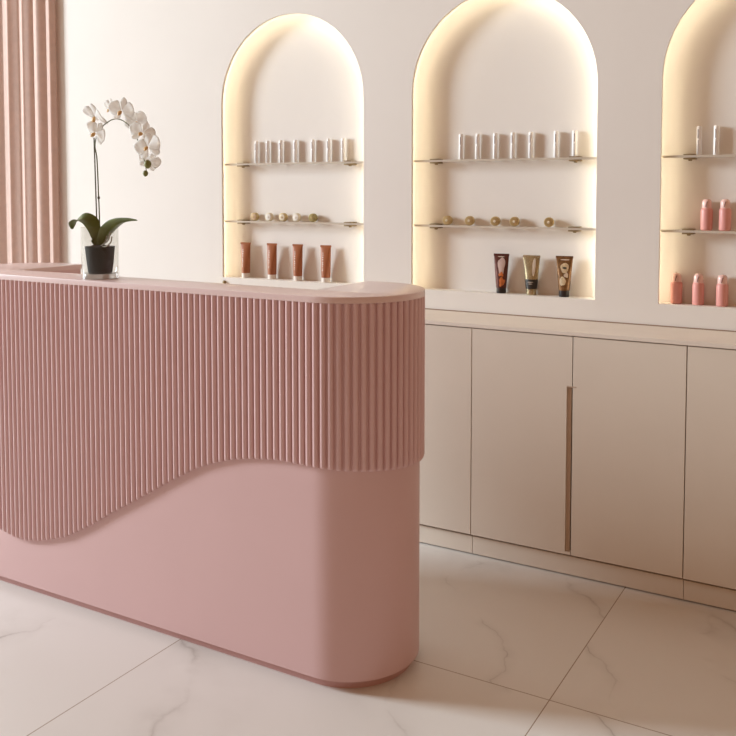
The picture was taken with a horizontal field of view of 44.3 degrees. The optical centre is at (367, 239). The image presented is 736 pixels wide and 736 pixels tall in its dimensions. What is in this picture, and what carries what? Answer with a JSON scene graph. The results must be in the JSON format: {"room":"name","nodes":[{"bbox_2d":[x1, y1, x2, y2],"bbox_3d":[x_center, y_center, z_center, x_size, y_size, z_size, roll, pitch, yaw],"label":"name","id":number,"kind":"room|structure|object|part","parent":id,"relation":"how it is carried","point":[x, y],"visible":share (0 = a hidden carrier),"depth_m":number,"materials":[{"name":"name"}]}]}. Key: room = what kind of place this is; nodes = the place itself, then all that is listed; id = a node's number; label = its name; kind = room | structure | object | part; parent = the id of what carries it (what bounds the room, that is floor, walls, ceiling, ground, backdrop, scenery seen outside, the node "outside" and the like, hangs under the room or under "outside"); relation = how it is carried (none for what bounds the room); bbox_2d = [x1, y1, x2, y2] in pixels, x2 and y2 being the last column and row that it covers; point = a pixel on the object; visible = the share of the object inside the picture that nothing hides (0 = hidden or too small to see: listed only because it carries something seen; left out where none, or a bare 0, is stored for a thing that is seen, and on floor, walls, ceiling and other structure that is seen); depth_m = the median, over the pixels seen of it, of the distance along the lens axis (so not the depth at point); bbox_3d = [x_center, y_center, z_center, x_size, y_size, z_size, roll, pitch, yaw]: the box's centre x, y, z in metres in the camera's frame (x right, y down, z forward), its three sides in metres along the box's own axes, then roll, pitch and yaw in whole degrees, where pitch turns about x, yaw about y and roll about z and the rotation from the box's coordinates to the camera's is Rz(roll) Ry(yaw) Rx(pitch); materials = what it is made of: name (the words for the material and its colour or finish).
{"room":"salon","nodes":[
{"label":"salon","id":0,"kind":"room"},
{"bbox_2d":[0,542,735,735],"bbox_3d":[-4.403,1.281,2.648,14.000,0.050,6.830,2,4,30],"label":"floor","id":1,"kind":"structure","parent":0,"point":[507,648],"depth_m":2.62,"materials":[{"name":"stone"}]},
{"bbox_2d":[0,263,424,687],"bbox_3d":[-0.672,0.677,3.057,1.874,1.110,0.444,2,4,30],"label":"reception desk","id":2,"kind":"object","parent":1,"relation":"on","point":[230,469],"visible":1,"depth_m":2.67,"materials":[{"name":"pink paint"}]},
{"bbox_2d":[82,227,118,278],"bbox_3d":[-0.883,0.041,2.977,0.120,0.170,0.120,2,4,30],"label":"glass vase","id":3,"kind":"object","parent":2,"relation":"on","point":[86,275],"visible":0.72,"depth_m":2.94,"materials":[{"name":"clear glass"}]},
{"bbox_2d":[69,97,160,272],"bbox_3d":[-0.800,-0.174,2.914,0.381,0.569,0.107,2,4,30],"label":"potted orchid","id":4,"kind":"object","parent":3,"relation":"in","point":[99,256],"visible":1,"depth_m":2.93,"materials":[{"name":"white plant"}]},
{"bbox_3d":[-0.890,-0.409,2.937,0.106,0.078,0.019,20,54,34],"label":"flower","id":5,"kind":"part","parent":4,"relation":"part of","materials":[{"name":"white plant"}]},
{"bbox_3d":[-0.882,-0.353,2.935,0.090,0.066,0.016,38,23,18],"label":"flower","id":6,"kind":"part","parent":4,"relation":"part of","materials":[{"name":"white plant"}]},
{"bbox_3d":[-0.883,0.064,2.978,0.097,0.086,0.097,2,4,30],"label":"pot","id":7,"kind":"part","parent":4,"relation":"part of","materials":[{"name":"black plastic"}]},
{"bbox_3d":[-0.841,-0.435,2.946,0.013,0.054,0.074,-22,34,-35],"label":"flower","id":8,"kind":"part","parent":4,"relation":"part of","materials":[{"name":"white plant"}]},
{"bbox_3d":[-0.801,-0.176,2.913,0.230,0.430,0.014,2,4,31],"label":"flower stem","id":9,"kind":"part","parent":4,"relation":"part of","materials":[{"name":"plant"}]},
{"bbox_3d":[-0.781,-0.417,2.867,0.098,0.072,0.017,10,12,18],"label":"flower","id":10,"kind":"part","parent":4,"relation":"part of","materials":[{"name":"white plant"}]},
{"bbox_3d":[-0.741,-0.383,2.881,0.081,0.059,0.014,-29,14,13],"label":"flower","id":11,"kind":"part","parent":4,"relation":"part of","materials":[{"name":"white plant"}]},
{"bbox_3d":[-0.710,-0.343,2.847,0.090,0.066,0.016,21,-6,6],"label":"flower","id":12,"kind":"part","parent":4,"relation":"part of","materials":[{"name":"white plant"}]},
{"bbox_3d":[-0.688,-0.298,2.821,0.103,0.076,0.018,-11,-7,25],"label":"flower","id":13,"kind":"part","parent":4,"relation":"part of","materials":[{"name":"white plant"}]},
{"bbox_3d":[-0.691,-0.254,2.863,0.079,0.058,0.014,23,-17,5],"label":"flower","id":14,"kind":"part","parent":4,"relation":"part of","materials":[{"name":"white plant"}]},
{"bbox_3d":[-0.672,0.591,3.052,1.874,0.902,0.444,2,4,30],"label":"fluted panel","id":15,"kind":"part","parent":2,"relation":"part of","materials":[{"name":"pink paint"}]},
{"bbox_2d":[419,324,472,552],"bbox_3d":[0.123,0.754,3.745,0.778,0.880,0.276,2,4,30],"label":"base cabinet","id":16,"kind":"object","parent":1,"relation":"on","point":[445,466],"visible":0.29,"depth_m":3.48,"materials":[{"name":"paint"}]},
{"bbox_2d":[471,328,687,598],"bbox_3d":[0.798,0.775,3.354,0.778,0.880,0.276,2,4,30],"label":"base cabinet","id":17,"kind":"object","parent":1,"relation":"on","point":[578,455],"visible":0.92,"depth_m":3.22,"materials":[{"name":"paint"}]},
{"bbox_3d":[0.566,0.735,3.341,0.387,0.794,0.020,2,4,30],"label":"door","id":18,"kind":"part","parent":17,"relation":"part of","materials":[{"name":"paint"}]},
{"bbox_3d":[0.731,0.824,3.248,0.034,0.604,0.022,2,4,30],"label":"finger pull","id":19,"kind":"part","parent":17,"relation":"part of","materials":[{"name":"brown metal"}]},
{"bbox_3d":[0.903,0.746,3.146,0.387,0.794,0.020,2,4,30],"label":"door","id":20,"kind":"part","parent":17,"relation":"part of","materials":[{"name":"paint"}]},
{"bbox_2d":[683,346,735,610],"bbox_3d":[1.472,0.797,2.963,0.778,0.880,0.276,2,4,30],"label":"base cabinet","id":21,"kind":"object","parent":1,"relation":"on","point":[709,564],"visible":0.98,"depth_m":3.00,"materials":[{"name":"paint"}]},
{"bbox_2d":[425,308,735,348],"bbox_3d":[0.462,0.314,3.528,3.120,0.018,0.292,2,4,30],"label":"countertop","id":22,"kind":"structure","parent":21,"relation":"on","point":[713,338],"depth_m":3.28,"materials":[{"name":"beige stone"}]},
{"bbox_2d":[55,0,735,330],"bbox_3d":[-2.639,-1.908,5.516,14.000,6.000,0.240,2,4,30],"label":"wall","id":23,"kind":"structure","parent":0,"point":[400,81],"depth_m":3.84,"materials":[{"name":"paint"}]},
{"bbox_2d":[0,0,59,263],"bbox_3d":[-2.129,-0.699,5.120,1.057,3.570,0.036,2,4,30],"label":"curtain","id":24,"kind":"object","parent":23,"relation":"hanging from","point":[29,172],"visible":0.59,"depth_m":4.97,"materials":[{"name":"fabric"}]},
{"bbox_2d":[241,242,250,277],"bbox_3d":[-0.588,0.096,4.345,0.041,0.169,0.043,-1,3,-24],"label":"tube","id":25,"kind":"object","parent":23,"relation":"in","point":[245,246],"visible":1,"depth_m":4.33,"materials":[{"name":"brown plastic"}]},
{"bbox_2d":[267,243,276,278],"bbox_3d":[-0.453,0.100,4.267,0.041,0.169,0.043,-1,3,-24],"label":"tube","id":26,"kind":"object","parent":23,"relation":"in","point":[271,247],"visible":1,"depth_m":4.25,"materials":[{"name":"brown plastic"}]},
{"bbox_3d":[-0.344,0.198,4.200,0.818,0.020,0.070,2,4,30],"label":"niche sill","id":27,"kind":"part","parent":23,"relation":"part of","materials":[{"name":"paint"}]},
{"bbox_2d":[224,219,363,226],"bbox_3d":[-0.339,-0.077,4.193,0.794,0.024,0.051,2,4,30],"label":"glass shelf","id":28,"kind":"object","parent":23,"relation":"attached to","point":[243,222],"visible":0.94,"depth_m":4.16,"materials":[{"name":"clear glass"}]},
{"bbox_2d":[251,213,258,220],"bbox_3d":[-0.541,-0.111,4.311,0.039,0.039,0.028,2,4,29],"label":"decorative ball","id":29,"kind":"object","parent":28,"relation":"on","point":[254,216],"visible":1,"depth_m":4.30,"materials":[{"name":"gold metal"}]},
{"bbox_2d":[265,213,273,220],"bbox_3d":[-0.467,-0.109,4.268,0.039,0.039,0.028,2,4,29],"label":"decorative ball","id":30,"kind":"object","parent":28,"relation":"on","point":[269,216],"visible":1,"depth_m":4.26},
{"bbox_2d":[279,213,287,220],"bbox_3d":[-0.398,-0.107,4.228,0.039,0.039,0.028,2,4,29],"label":"decorative ball","id":31,"kind":"object","parent":28,"relation":"on","point":[283,216],"visible":1,"depth_m":4.22,"materials":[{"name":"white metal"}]},
{"bbox_2d":[292,213,300,221],"bbox_3d":[-0.331,-0.104,4.189,0.039,0.039,0.028,2,4,29],"label":"decorative ball","id":32,"kind":"object","parent":28,"relation":"on","point":[296,217],"visible":1,"depth_m":4.18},
{"bbox_2d":[309,214,317,221],"bbox_3d":[-0.253,-0.102,4.144,0.039,0.039,0.028,2,4,29],"label":"decorative ball","id":33,"kind":"object","parent":28,"relation":"on","point":[312,217],"visible":1,"depth_m":4.13,"materials":[{"name":"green metal"}]},
{"bbox_2d":[224,160,363,167],"bbox_3d":[-0.339,-0.350,4.178,0.794,0.024,0.051,2,4,30],"label":"glass shelf","id":34,"kind":"object","parent":23,"relation":"attached to","point":[350,163],"visible":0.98,"depth_m":4.14,"materials":[{"name":"clear glass"}]},
{"bbox_2d":[255,141,258,162],"bbox_3d":[-0.530,-0.417,4.298,0.020,0.106,0.021,2,4,36],"label":"lip gloss","id":35,"kind":"object","parent":34,"relation":"on","point":[256,142],"visible":0.92,"depth_m":4.29,"materials":[{"name":"plastic"}]},
{"bbox_2d":[266,141,269,162],"bbox_3d":[-0.473,-0.416,4.265,0.020,0.106,0.021,3,4,42],"label":"lip gloss","id":36,"kind":"object","parent":34,"relation":"on","point":[267,142],"visible":0.96,"depth_m":4.26,"materials":[{"name":"plastic"}]},
{"bbox_2d":[279,140,282,162],"bbox_3d":[-0.408,-0.413,4.228,0.020,0.106,0.021,1,3,25],"label":"lip gloss","id":37,"kind":"object","parent":34,"relation":"on","point":[280,141],"visible":0.98,"depth_m":4.22,"materials":[{"name":"plastic"}]},
{"bbox_2d":[294,140,297,161],"bbox_3d":[-0.336,-0.411,4.186,0.020,0.106,0.021,3,4,45],"label":"lip gloss","id":38,"kind":"object","parent":34,"relation":"on","point":[295,141],"visible":0.89,"depth_m":4.18,"materials":[{"name":"plastic"}]},
{"bbox_2d":[311,139,314,161],"bbox_3d":[-0.253,-0.409,4.138,0.020,0.106,0.021,2,4,29],"label":"lip gloss","id":39,"kind":"object","parent":34,"relation":"on","point":[312,140],"visible":0.93,"depth_m":4.13,"materials":[{"name":"plastic"}]},
{"bbox_2d":[327,139,330,161],"bbox_3d":[-0.178,-0.406,4.094,0.020,0.106,0.021,2,4,35],"label":"lip gloss","id":40,"kind":"object","parent":34,"relation":"on","point":[328,140],"visible":1,"depth_m":4.09,"materials":[{"name":"plastic"}]},
{"bbox_2d":[341,138,345,161],"bbox_3d":[-0.111,-0.404,4.055,0.021,0.106,0.020,-3,4,-45],"label":"lip gloss","id":41,"kind":"object","parent":34,"relation":"on","point":[343,150],"visible":0.97,"depth_m":4.05,"materials":[{"name":"plastic"}]},
{"bbox_2d":[292,244,302,280],"bbox_3d":[-0.326,0.104,4.193,0.041,0.169,0.043,-1,3,-24],"label":"tube","id":42,"kind":"object","parent":23,"relation":"in","point":[297,248],"visible":1,"depth_m":4.18,"materials":[{"name":"brown plastic"}]},
{"bbox_2d":[320,245,330,282],"bbox_3d":[-0.192,0.108,4.115,0.041,0.169,0.043,-1,3,-24],"label":"tube","id":43,"kind":"object","parent":23,"relation":"in","point":[325,249],"visible":1,"depth_m":4.10,"materials":[{"name":"brown plastic"}]},
{"bbox_2d":[494,253,508,292],"bbox_3d":[0.545,0.136,3.688,0.041,0.161,0.055,-2,4,-34],"label":"tube","id":44,"kind":"object","parent":23,"relation":"in","point":[501,261],"visible":1,"depth_m":3.68,"materials":[{"name":"brown plastic"}]},
{"bbox_2d":[413,223,595,232],"bbox_3d":[0.548,-0.049,3.679,0.794,0.024,0.051,2,4,30],"label":"glass shelf","id":45,"kind":"object","parent":23,"relation":"attached to","point":[574,229],"visible":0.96,"depth_m":3.64,"materials":[{"name":"clear glass"}]},
{"bbox_2d":[443,216,452,224],"bbox_3d":[0.335,-0.083,3.803,0.039,0.039,0.028,2,4,28],"label":"decorative ball","id":46,"kind":"object","parent":45,"relation":"on","point":[447,220],"visible":1,"depth_m":3.79,"materials":[{"name":"gold metal"}]},
{"bbox_3d":[0.330,-0.083,3.794,0.030,0.030,0.002,2,4,28],"label":"lid","id":47,"kind":"part","parent":46,"relation":"part of","materials":[{"name":"gold metal"}]},
{"bbox_2d":[465,216,474,224],"bbox_3d":[0.422,-0.080,3.752,0.039,0.039,0.028,2,4,26],"label":"decorative ball","id":48,"kind":"object","parent":45,"relation":"on","point":[469,220],"visible":1,"depth_m":3.74,"materials":[{"name":"gold metal"}]},
{"bbox_3d":[0.418,-0.080,3.743,0.030,0.030,0.002,2,4,25],"label":"lid","id":49,"kind":"part","parent":48,"relation":"part of","materials":[{"name":"gold metal"}]},
{"bbox_2d":[490,216,500,225],"bbox_3d":[0.521,-0.077,3.695,0.039,0.039,0.028,1,3,23],"label":"decorative ball","id":50,"kind":"object","parent":45,"relation":"on","point":[495,221],"visible":1,"depth_m":3.69,"materials":[{"name":"gold metal"}]},
{"bbox_3d":[0.517,-0.077,3.686,0.030,0.030,0.002,1,3,23],"label":"lid","id":51,"kind":"part","parent":50,"relation":"part of","materials":[{"name":"gold metal"}]},
{"bbox_2d":[509,217,519,225],"bbox_3d":[0.593,-0.075,3.654,0.039,0.039,0.028,1,3,21],"label":"decorative ball","id":52,"kind":"object","parent":45,"relation":"on","point":[514,221],"visible":1,"depth_m":3.64,"materials":[{"name":"gold metal"}]},
{"bbox_3d":[0.589,-0.074,3.644,0.030,0.030,0.002,1,3,21],"label":"lid","id":53,"kind":"part","parent":52,"relation":"part of","materials":[{"name":"gold metal"}]},
{"bbox_2d":[544,217,553,226],"bbox_3d":[0.718,-0.071,3.581,0.039,0.039,0.028,1,3,19],"label":"decorative ball","id":54,"kind":"object","parent":45,"relation":"on","point":[548,222],"visible":1,"depth_m":3.57,"materials":[{"name":"gold metal"}]},
{"bbox_3d":[0.714,-0.070,3.571,0.030,0.030,0.002,1,3,19],"label":"lid","id":55,"kind":"part","parent":54,"relation":"part of","materials":[{"name":"gold metal"}]},
{"bbox_2d":[413,156,596,164],"bbox_3d":[0.548,-0.321,3.664,0.794,0.024,0.051,2,4,30],"label":"glass shelf","id":56,"kind":"object","parent":23,"relation":"attached to","point":[575,159],"visible":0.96,"depth_m":3.62,"materials":[{"name":"clear glass"}]},
{"bbox_2d":[459,134,462,158],"bbox_3d":[0.388,-0.388,3.766,0.020,0.106,0.021,2,4,30],"label":"lip gloss","id":57,"kind":"object","parent":56,"relation":"on","point":[460,135],"visible":0.91,"depth_m":3.76,"materials":[{"name":"plastic"}]},
{"bbox_2d":[475,134,479,158],"bbox_3d":[0.453,-0.386,3.729,0.021,0.106,0.020,-3,4,-44],"label":"lip gloss","id":58,"kind":"object","parent":56,"relation":"on","point":[477,142],"visible":0.94,"depth_m":3.72,"materials":[{"name":"plastic"}]},
{"bbox_2d":[493,133,497,158],"bbox_3d":[0.520,-0.384,3.689,0.020,0.106,0.021,2,4,32],"label":"lip gloss","id":59,"kind":"object","parent":56,"relation":"on","point":[495,135],"visible":0.94,"depth_m":3.68,"materials":[{"name":"plastic"}]},
{"bbox_2d":[510,132,514,157],"bbox_3d":[0.586,-0.382,3.651,0.020,0.106,0.021,3,4,45],"label":"lip gloss","id":60,"kind":"object","parent":56,"relation":"on","point":[512,155],"visible":0.91,"depth_m":3.64,"materials":[{"name":"plastic"}]},
{"bbox_2d":[528,132,532,157],"bbox_3d":[0.652,-0.380,3.613,0.020,0.106,0.021,3,4,44],"label":"lip gloss","id":61,"kind":"object","parent":56,"relation":"on","point":[530,147],"visible":0.94,"depth_m":3.60,"materials":[{"name":"plastic"}]},
{"bbox_2d":[553,131,558,157],"bbox_3d":[0.742,-0.377,3.561,0.020,0.106,0.021,2,4,33],"label":"lip gloss","id":62,"kind":"object","parent":56,"relation":"on","point":[556,133],"visible":0.98,"depth_m":3.56,"materials":[{"name":"plastic"}]},
{"bbox_2d":[572,130,576,155],"bbox_3d":[0.806,-0.375,3.524,0.020,0.106,0.021,1,3,19],"label":"lip gloss","id":63,"kind":"object","parent":56,"relation":"on","point":[574,132],"visible":0.91,"depth_m":3.52,"materials":[{"name":"plastic"}]},
{"bbox_3d":[0.544,0.227,3.686,0.818,0.020,0.070,2,4,30],"label":"niche sill","id":64,"kind":"part","parent":23,"relation":"part of","materials":[{"name":"paint"}]},
{"bbox_2d":[523,255,539,294],"bbox_3d":[0.656,0.140,3.624,0.044,0.159,0.060,-2,4,-31],"label":"tube","id":65,"kind":"object","parent":23,"relation":"in","point":[531,262],"visible":1,"depth_m":3.61,"materials":[{"name":"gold metal"}]},
{"bbox_2d":[556,256,572,296],"bbox_3d":[0.773,0.143,3.556,0.058,0.161,0.043,-1,3,-13],"label":"tube","id":66,"kind":"object","parent":23,"relation":"in","point":[564,263],"visible":1,"depth_m":3.54,"materials":[{"name":"plastic"}]},
{"bbox_2d":[560,277,565,285],"bbox_3d":[0.763,0.161,3.541,0.025,0.036,0.004,2,4,27],"label":"print","id":67,"kind":"object","parent":66,"relation":"on","point":[562,279],"depth_m":3.54},
{"bbox_2d":[560,263,568,272],"bbox_3d":[0.771,0.110,3.542,0.033,0.040,0.007,1,3,21],"label":"print","id":68,"kind":"object","parent":66,"relation":"attached to","point":[564,267],"depth_m":3.54},
{"bbox_2d":[670,273,682,303],"bbox_3d":[1.143,0.178,3.347,0.042,0.114,0.042,2,4,30],"label":"bottle","id":69,"kind":"object","parent":23,"relation":"in","point":[676,284],"visible":1,"depth_m":3.33,"materials":[{"name":"plastic"}]},
{"bbox_3d":[1.432,0.255,3.171,0.818,0.020,0.070,2,4,30],"label":"niche sill","id":70,"kind":"part","parent":23,"relation":"part of","materials":[{"name":"paint"}]},
{"bbox_2d":[692,274,703,304],"bbox_3d":[1.210,0.180,3.309,0.042,0.114,0.042,2,4,30],"label":"bottle","id":71,"kind":"object","parent":23,"relation":"in","point":[698,285],"visible":1,"depth_m":3.29,"materials":[{"name":"plastic"}]},
{"bbox_2d":[660,229,735,235],"bbox_3d":[1.437,-0.020,3.164,0.794,0.024,0.051,2,4,30],"label":"glass shelf","id":72,"kind":"object","parent":23,"relation":"attached to","point":[688,232],"visible":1,"depth_m":3.29,"materials":[{"name":"clear glass"}]},
{"bbox_2d":[700,199,712,230],"bbox_3d":[1.231,-0.092,3.281,0.042,0.114,0.042,2,4,30],"label":"bottle","id":73,"kind":"object","parent":72,"relation":"on","point":[706,220],"visible":1,"depth_m":3.27,"materials":[{"name":"plastic"}]},
{"bbox_2d":[719,199,730,230],"bbox_3d":[1.285,-0.090,3.250,0.042,0.114,0.042,2,4,30],"label":"bottle","id":74,"kind":"object","parent":72,"relation":"on","point":[725,210],"visible":1,"depth_m":3.23,"materials":[{"name":"plastic"}]},
{"bbox_2d":[662,154,735,160],"bbox_3d":[1.437,-0.293,3.149,0.794,0.024,0.051,2,4,30],"label":"glass shelf","id":75,"kind":"object","parent":23,"relation":"attached to","point":[689,157],"visible":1,"depth_m":3.28,"materials":[{"name":"clear glass"}]},
{"bbox_2d":[696,126,701,154],"bbox_3d":[1.207,-0.362,3.291,0.020,0.106,0.021,3,4,43],"label":"lip gloss","id":76,"kind":"object","parent":75,"relation":"on","point":[699,128],"visible":0.94,"depth_m":3.28,"materials":[{"name":"plastic"}]},
{"bbox_2d":[713,125,718,154],"bbox_3d":[1.258,-0.360,3.262,0.020,0.106,0.021,3,4,40],"label":"lip gloss","id":77,"kind":"object","parent":75,"relation":"on","point":[716,127],"visible":0.98,"depth_m":3.25,"materials":[{"name":"plastic"}]},
{"bbox_2d":[716,275,728,306],"bbox_3d":[1.282,0.182,3.267,0.042,0.114,0.042,2,4,30],"label":"bottle","id":78,"kind":"object","parent":23,"relation":"in","point":[722,288],"visible":1,"depth_m":3.25,"materials":[{"name":"plastic"}]}
]}

